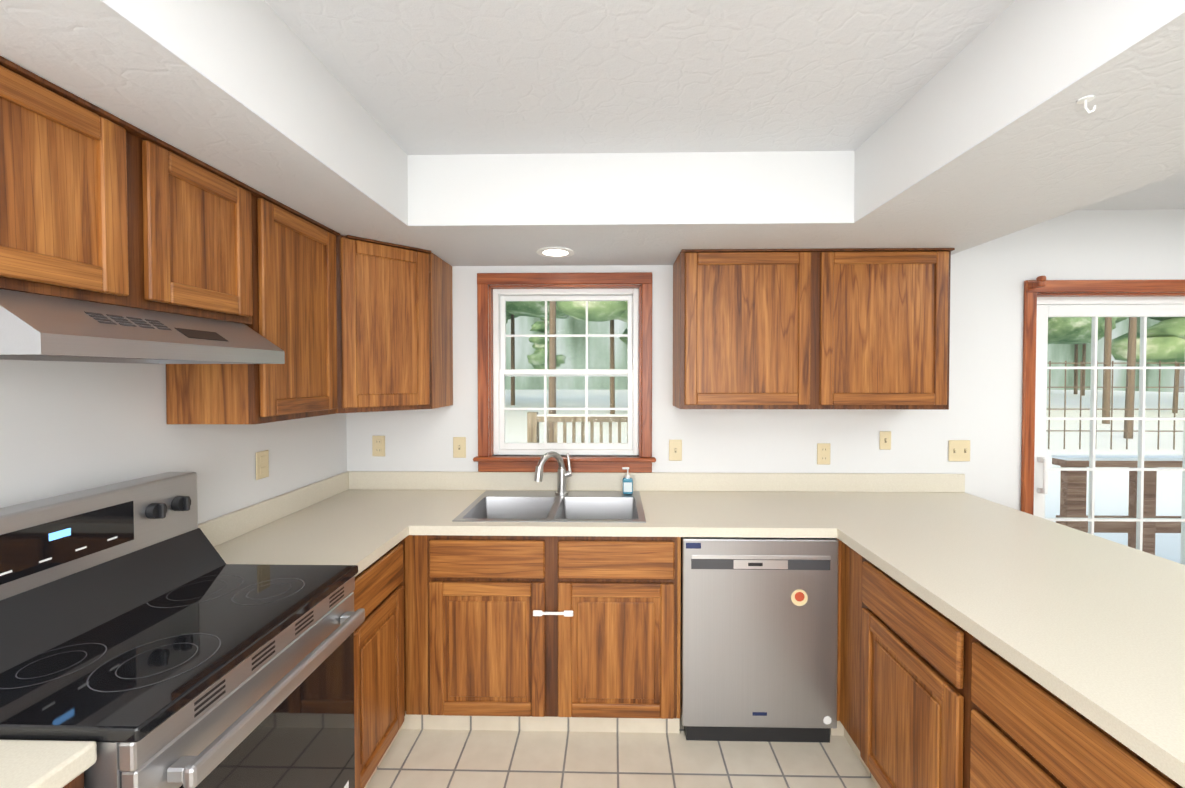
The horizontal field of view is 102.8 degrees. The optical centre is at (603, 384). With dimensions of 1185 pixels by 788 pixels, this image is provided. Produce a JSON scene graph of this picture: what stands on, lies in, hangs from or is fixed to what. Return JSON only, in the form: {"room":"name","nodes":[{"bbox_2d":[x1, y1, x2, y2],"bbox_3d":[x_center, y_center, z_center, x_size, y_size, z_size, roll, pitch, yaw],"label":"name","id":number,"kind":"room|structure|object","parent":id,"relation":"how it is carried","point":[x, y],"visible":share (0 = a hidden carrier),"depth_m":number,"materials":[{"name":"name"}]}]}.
{"room":"kitchen","nodes":[
{"label":"kitchen","id":0,"kind":"room"},
{"bbox_2d":[0,360,346,523],"bbox_3d":[-1.542,0.316,0.487,0.120,2.440,4.560,0,1,1],"label":"wall","id":1,"kind":"structure","parent":0,"point":[68,427],"depth_m":1.45,"materials":[{"name":"white paint"}]},
{"bbox_2d":[0,56,258,323],"bbox_3d":[-1.302,-0.411,1.170,0.324,0.437,0.776,0,1,1],"label":"upper cabinet","id":2,"kind":"object","parent":1,"relation":"attached to","point":[99,205],"visible":0.96,"depth_m":1.10,"materials":[{"name":"brown wood"}]},
{"bbox_2d":[0,289,284,363],"bbox_3d":[-1.249,-0.126,1.200,0.433,0.129,0.648,0,1,1],"label":"hood vent","id":3,"kind":"object","parent":2,"relation":"attached to","point":[35,327],"visible":1,"depth_m":1.07,"materials":[{"name":"silver metal"}]},
{"bbox_2d":[166,192,339,423],"bbox_3d":[-1.289,-0.256,1.796,0.324,0.768,0.462,0,1,1],"label":"upper cabinet","id":4,"kind":"object","parent":1,"relation":"attached to","point":[294,317],"visible":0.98,"depth_m":1.68,"materials":[{"name":"brown wood"}]},
{"bbox_2d":[256,450,268,479],"bbox_3d":[-1.445,0.339,2.003,0.008,0.116,0.072,0,1,1],"label":"outlet","id":5,"kind":"object","parent":1,"relation":"attached to","point":[262,464],"visible":1,"depth_m":2.00,"materials":[{"name":"beige plastic"}]},
{"bbox_2d":[0,0,1184,265],"bbox_3d":[0.113,-0.761,0.435,3.190,0.285,4.320,0,1,1],"label":"ceiling","id":6,"kind":"structure","parent":0,"point":[994,130],"depth_m":1.41,"materials":[{"name":"white paint"}]},
{"bbox_2d":[537,247,573,257],"bbox_3d":[-0.234,-0.648,2.315,0.184,0.006,0.184,0,1,1],"label":"recessed light","id":7,"kind":"object","parent":6,"relation":"in","point":[556,252],"visible":0.92,"depth_m":2.31,"materials":[{"name":"white plastic"}]},
{"bbox_2d":[1077,95,1095,112],"bbox_3d":[1.064,-0.613,1.039,0.036,0.032,0.028,0,1,1],"label":"ceiling hook","id":8,"kind":"object","parent":6,"relation":"attached to","point":[1086,99],"visible":1,"depth_m":1.04,"materials":[{"name":"white plastic"}]},
{"bbox_2d":[366,704,876,787],"bbox_3d":[1.552,1.587,0.447,6.310,0.100,4.560,0,1,1],"label":"floor","id":9,"kind":"structure","parent":0,"point":[425,758],"depth_m":1.89,"materials":[{"name":"tile"}]},
{"bbox_2d":[63,772,83,787],"bbox_3d":[-1.183,1.055,0.432,0.590,0.784,0.798,0,1,1],"label":"base cabinet","id":10,"kind":"object","parent":9,"relation":"on","point":[77,782],"depth_m":0.81,"materials":[{"name":"brown wood"}]},
{"bbox_2d":[0,740,96,787],"bbox_3d":[-1.182,0.592,0.425,0.598,0.140,0.800,0,1,1],"label":"countertop","id":11,"kind":"structure","parent":10,"relation":"on","point":[23,763],"depth_m":0.78,"materials":[{"name":"laminate"}]},
{"bbox_2d":[0,472,364,787],"bbox_3d":[-1.088,0.906,1.191,0.670,1.235,0.716,0,1,1],"label":"range","id":12,"kind":"object","parent":9,"relation":"on","point":[150,637],"visible":1,"depth_m":1.14,"materials":[{"name":"black glass"}]},
{"bbox_2d":[353,539,404,787],"bbox_3d":[-1.145,1.031,1.794,0.618,0.784,0.473,0,1,1],"label":"base cabinet","id":13,"kind":"object","parent":9,"relation":"on","point":[379,664],"visible":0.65,"depth_m":1.76,"materials":[{"name":"brown wood"}]},
{"bbox_2d":[198,495,407,575],"bbox_3d":[-1.139,0.569,1.762,0.630,0.140,0.425,0,1,1],"label":"countertop","id":14,"kind":"structure","parent":13,"relation":"on","point":[278,530],"depth_m":1.87,"materials":[{"name":"laminate"}]},
{"bbox_2d":[404,535,428,714],"bbox_3d":[-1.095,1.022,2.340,0.696,0.784,0.618,0,1,1],"label":"cabinet filler","id":15,"kind":"object","parent":9,"relation":"on","point":[416,620],"visible":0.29,"depth_m":2.03,"materials":[{"name":"brown wood"}]},
{"bbox_2d":[428,535,676,718],"bbox_3d":[-0.214,1.022,2.304,1.062,0.784,0.620,0,1,1],"label":"base cabinet","id":16,"kind":"object","parent":9,"relation":"on","point":[496,647],"visible":0.96,"depth_m":2.00,"materials":[{"name":"brown wood"}]},
{"bbox_2d":[293,475,447,490],"bbox_3d":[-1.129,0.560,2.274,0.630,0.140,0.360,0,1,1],"label":"backsplash","id":17,"kind":"structure","parent":16,"relation":"on","point":[337,482],"depth_m":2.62,"materials":[{"name":"laminate"}]},
{"bbox_2d":[533,610,572,616],"bbox_3d":[-0.212,0.962,1.988,0.170,0.025,0.008,0,1,1],"label":"child safety latch","id":18,"kind":"object","parent":16,"relation":"attached to","point":[541,613],"visible":1,"depth_m":1.99,"materials":[{"name":"white plastic"}]},
{"bbox_2d":[281,471,1067,537],"bbox_3d":[0.255,0.560,2.280,3.398,0.140,0.668,0,1,1],"label":"countertop","id":19,"kind":"structure","parent":16,"relation":"on","point":[675,504],"depth_m":2.34,"materials":[{"name":"laminate"}]},
{"bbox_2d":[452,490,645,522],"bbox_3d":[-0.230,0.677,2.314,0.840,0.185,0.543,0,1,1],"label":"double-bowl sink","id":20,"kind":"object","parent":19,"relation":"in","point":[547,506],"visible":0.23,"depth_m":2.44,"materials":[{"name":"metal"}]},
{"bbox_2d":[622,467,632,493],"bbox_3d":[0.128,0.510,2.512,0.057,0.142,0.035,0,1,1],"label":"soap bottle","id":21,"kind":"object","parent":20,"relation":"on","point":[627,484],"visible":1,"depth_m":2.50,"materials":[{"name":"blue plastic"}]},
{"bbox_2d":[534,451,571,494],"bbox_3d":[-0.258,0.464,2.458,0.184,0.236,0.192,0,1,1],"label":"faucet","id":22,"kind":"object","parent":19,"relation":"on","point":[563,475],"visible":1,"depth_m":2.49,"materials":[{"name":"silver metal"}]},
{"bbox_2d":[364,711,880,787],"bbox_3d":[0.211,1.477,1.321,3.348,0.089,2.618,0,1,1],"label":"toe kick","id":23,"kind":"object","parent":9,"relation":"on","point":[569,724],"visible":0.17,"depth_m":2.06,"materials":[{"name":"beige tile"}]},
{"bbox_2d":[676,537,680,717],"bbox_3d":[0.326,1.022,2.312,0.014,0.784,0.618,0,1,1],"label":"cabinet filler","id":24,"kind":"object","parent":9,"relation":"on","point":[678,616],"visible":0.21,"depth_m":2.00,"materials":[{"name":"brown wood"}]},
{"bbox_2d":[680,537,837,742],"bbox_3d":[0.659,1.071,2.275,0.644,0.868,0.623,0,1,1],"label":"dishwasher","id":25,"kind":"object","parent":9,"relation":"on","point":[758,639],"visible":0.94,"depth_m":1.97,"materials":[{"name":"silver metal"}]},
{"bbox_2d":[836,538,841,720],"bbox_3d":[1.446,1.022,2.289,0.918,0.784,0.618,0,1,1],"label":"cabinet filler","id":26,"kind":"object","parent":9,"relation":"on","point":[839,627],"visible":0.11,"depth_m":1.99,"materials":[{"name":"brown wood"}]},
{"bbox_2d":[840,542,862,750],"bbox_3d":[1.007,1.029,1.904,0.020,0.784,0.166,0,1,1],"label":"stile","id":27,"kind":"object","parent":9,"relation":"on","point":[851,634],"visible":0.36,"depth_m":1.90,"materials":[{"name":"brown wood"}]},
{"bbox_2d":[860,557,971,787],"bbox_3d":[1.280,1.036,1.538,0.620,0.784,0.550,0,1,1],"label":"base cabinet","id":28,"kind":"object","parent":9,"relation":"on","point":[916,662],"visible":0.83,"depth_m":1.49,"materials":[{"name":"brown wood"}]},
{"bbox_2d":[970,636,1182,787],"bbox_3d":[1.266,1.047,0.881,0.620,0.784,0.760,0,1,1],"label":"base cabinet","id":29,"kind":"object","parent":9,"relation":"on","point":[1027,731],"visible":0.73,"depth_m":1.06,"materials":[{"name":"brown wood"}]},
{"bbox_2d":[832,527,1184,787],"bbox_3d":[1.432,0.630,1.088,0.998,0.040,1.670,0,1,1],"label":"countertop","id":30,"kind":"structure","parent":29,"relation":"on","point":[1090,627],"depth_m":1.29,"materials":[{"name":"laminate"}]},
{"bbox_2d":[264,0,1184,209],"bbox_3d":[1.552,-0.953,0.403,6.310,0.100,4.560,0,1,1],"label":"ceiling","id":31,"kind":"structure","parent":0,"point":[436,77],"depth_m":1.37,"materials":[{"name":"white paint"}]},
{"bbox_2d":[346,209,1184,510],"bbox_3d":[1.597,0.278,2.644,6.070,2.440,0.120,0,1,1],"label":"wall","id":32,"kind":"structure","parent":0,"point":[982,415],"depth_m":2.58,"materials":[{"name":"white paint"}]},
{"bbox_2d":[372,436,384,455],"bbox_3d":[-1.254,0.342,2.637,0.072,0.116,0.008,0,1,1],"label":"electrical outlet","id":33,"kind":"object","parent":32,"relation":"attached to","point":[378,445],"visible":1,"depth_m":2.63,"materials":[{"name":"beige plastic"}]},
{"bbox_2d":[336,235,452,412],"bbox_3d":[-1.138,-0.265,2.328,0.610,0.768,0.600,0,1,1],"label":"upper cabinet","id":34,"kind":"object","parent":32,"relation":"attached to","point":[394,309],"visible":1,"depth_m":2.18,"materials":[{"name":"brown wood"}]},
{"bbox_2d":[453,437,465,457],"bbox_3d":[-0.801,0.349,2.624,0.072,0.116,0.016,0,1,1],"label":"electrical outlet","id":35,"kind":"object","parent":32,"relation":"attached to","point":[459,447],"visible":1,"depth_m":2.63,"materials":[{"name":"beige plastic"}]},
{"bbox_2d":[473,272,655,472],"bbox_3d":[-0.213,-0.065,2.647,1.002,1.097,0.165,0,1,1],"label":"window","id":36,"kind":"structure","parent":32,"relation":"in","point":[487,459],"depth_m":2.64,"materials":[{"name":"wood"}]},
{"bbox_2d":[669,440,681,460],"bbox_3d":[0.397,0.361,2.600,0.072,0.116,0.016,0,1,1],"label":"light switch","id":37,"kind":"object","parent":32,"relation":"attached to","point":[675,450],"visible":1,"depth_m":2.60,"materials":[{"name":"beige plastic"}]},
{"bbox_2d":[673,249,828,408],"bbox_3d":[0.723,-0.267,2.430,0.690,0.768,0.320,0,1,1],"label":"upper cabinet","id":38,"kind":"object","parent":32,"relation":"attached to","point":[751,326],"depth_m":2.28,"materials":[{"name":"brown wood"}]},
{"bbox_2d":[817,443,829,464],"bbox_3d":[1.207,0.379,2.587,0.072,0.116,0.008,0,1,1],"label":"electrical outlet","id":39,"kind":"object","parent":32,"relation":"attached to","point":[823,453],"visible":1,"depth_m":2.58,"materials":[{"name":"beige plastic"}]},
{"bbox_2d":[880,431,890,449],"bbox_3d":[1.540,0.304,2.575,0.062,0.100,0.016,0,1,1],"label":"light switch","id":40,"kind":"object","parent":32,"relation":"attached to","point":[885,440],"visible":1,"depth_m":2.58,"materials":[{"name":"beige plastic"}]},
{"bbox_2d":[829,248,954,409],"bbox_3d":[1.323,-0.267,2.418,0.690,0.768,0.320,0,1,1],"label":"upper cabinet","id":41,"kind":"object","parent":32,"relation":"attached to","point":[863,328],"depth_m":2.27,"materials":[{"name":"brown wood"}]},
{"bbox_2d":[948,440,969,460],"bbox_3d":[1.939,0.360,2.568,0.116,0.116,0.016,0,1,1],"label":"light switch","id":42,"kind":"object","parent":32,"relation":"attached to","point":[959,450],"visible":1,"depth_m":2.57,"materials":[{"name":"beige plastic"}]},
{"bbox_2d":[1021,276,1184,514],"bbox_3d":[3.290,0.465,2.528,2.040,2.070,0.150,0,1,1],"label":"door frame","id":43,"kind":"structure","parent":32,"relation":"attached to","point":[1040,286],"depth_m":2.54,"materials":[{"name":"brown wood"}]},
{"bbox_2d":[1033,296,1184,564],"bbox_3d":[3.298,0.507,2.617,1.908,1.983,0.112,0,1,1],"label":"sliding glass door","id":44,"kind":"structure","parent":32,"relation":"in","point":[1142,308],"depth_m":2.62,"materials":[{"name":"white plastic"}]},
{"label":"outside","id":45,"kind":"structure","parent":0,"visible":0},
{"bbox_2d":[505,316,1174,391],"bbox_3d":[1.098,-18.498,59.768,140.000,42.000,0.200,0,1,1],"label":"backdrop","id":46,"kind":"structure","parent":45,"point":[599,358],"depth_m":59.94,"materials":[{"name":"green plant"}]},
{"bbox_2d":[505,390,1183,562],"bbox_3d":[0.617,1.172,36.386,120.000,0.280,67.250,0,1,1],"label":"snow","id":47,"kind":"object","parent":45,"point":[601,399],"depth_m":13.33,"materials":[{"name":"white snow"}]},
{"bbox_2d":[506,301,569,404],"bbox_3d":[-4.729,-8.948,27.253,9.291,20.635,5.898,0,1,1],"label":"tree","id":48,"kind":"object","parent":47,"relation":"on","point":[516,307],"depth_m":25.91,"materials":[{"name":"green plant"}]},
{"bbox_2d":[527,318,565,368],"bbox_3d":[-5.999,-4.425,50.663,4.001,10.776,3.443,0,1,1],"label":"tree","id":49,"kind":"object","parent":47,"relation":"on","point":[537,354],"depth_m":49.87,"materials":[{"name":"green plant"}]},
{"bbox_2d":[548,301,555,442],"bbox_3d":[-0.888,-4.997,10.987,2.151,13.301,1.825,0,1,1],"label":"tree","id":50,"kind":"object","parent":47,"relation":"on","point":[552,348],"depth_m":10.95,"materials":[{"name":"brown plant"}]},
{"bbox_2d":[527,412,627,442],"bbox_3d":[-0.210,0.955,6.013,1.500,1.210,0.124,0,1,1],"label":"rail","id":51,"kind":"object","parent":47,"relation":"on","point":[534,419],"depth_m":5.96,"materials":[{"name":"grey wood"}]},
{"bbox_2d":[556,301,627,322],"bbox_3d":[0.968,-6.433,17.268,6.249,15.956,4.709,0,1,1],"label":"tree","id":52,"kind":"object","parent":47,"relation":"on","point":[596,313],"depth_m":16.45,"materials":[{"name":"green plant"}]},
{"bbox_2d":[610,320,614,413],"bbox_3d":[-0.326,-6.130,18.583,1.573,15.301,0.833,0,1,1],"label":"tree","id":53,"kind":"object","parent":47,"relation":"on","point":[612,385],"depth_m":18.91,"materials":[{"name":"brown plant"}]},
{"bbox_2d":[619,328,627,344],"bbox_3d":[3.611,-4.608,21.770,5.773,12.151,4.238,0,1,1],"label":"tree","id":54,"kind":"object","parent":47,"relation":"on","point":[624,340],"depth_m":21.57,"materials":[{"name":"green plant"}]},
{"bbox_2d":[1074,344,1077,393],"bbox_3d":[43.721,-10.149,43.959,5.177,22.455,3.989,0,1,1],"label":"tree","id":55,"kind":"object","parent":47,"relation":"on","point":[1075,370],"depth_m":44.02,"materials":[{"name":"brown plant"}]},
{"bbox_2d":[1048,317,1126,395],"bbox_3d":[41.688,-8.833,41.548,7.831,19.909,5.788,0,1,1],"label":"tree","id":56,"kind":"object","parent":47,"relation":"on","point":[1068,329],"depth_m":39.78,"materials":[{"name":"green plant"}]},
{"bbox_2d":[1102,317,1111,423],"bbox_3d":[17.626,-6.091,16.380,2.198,15.301,1.220,0,1,1],"label":"tree","id":57,"kind":"object","parent":47,"relation":"on","point":[1106,400],"depth_m":16.57,"materials":[{"name":"brown plant"}]},
{"bbox_2d":[1046,361,1184,449],"bbox_3d":[15.095,0.468,10.706,14.008,2.020,0.020,0,1,1],"label":"fence","id":58,"kind":"object","parent":47,"relation":"on","point":[1112,409],"depth_m":10.77,"materials":[{"name":"brown weathered wood"}]},
{"bbox_2d":[1051,455,1182,554],"bbox_3d":[5.227,1.077,3.604,3.450,1.050,0.130,0,1,1],"label":"outdoor furniture","id":59,"kind":"object","parent":47,"relation":"on","point":[1071,495],"depth_m":3.60,"materials":[{"name":"brown wood"}]},
{"bbox_2d":[1123,317,1136,438],"bbox_3d":[14.190,-4.526,12.684,2.741,12.302,1.452,0,1,1],"label":"tree","id":60,"kind":"object","parent":47,"relation":"on","point":[1132,336],"depth_m":12.65,"materials":[{"name":"brown plant"}]},
{"bbox_2d":[1111,317,1184,412],"bbox_3d":[26.058,-4.026,21.611,4.080,10.994,3.641,0,1,1],"label":"tree","id":61,"kind":"object","parent":47,"relation":"on","point":[1119,344],"depth_m":21.13,"materials":[{"name":"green plant"}]}
]}

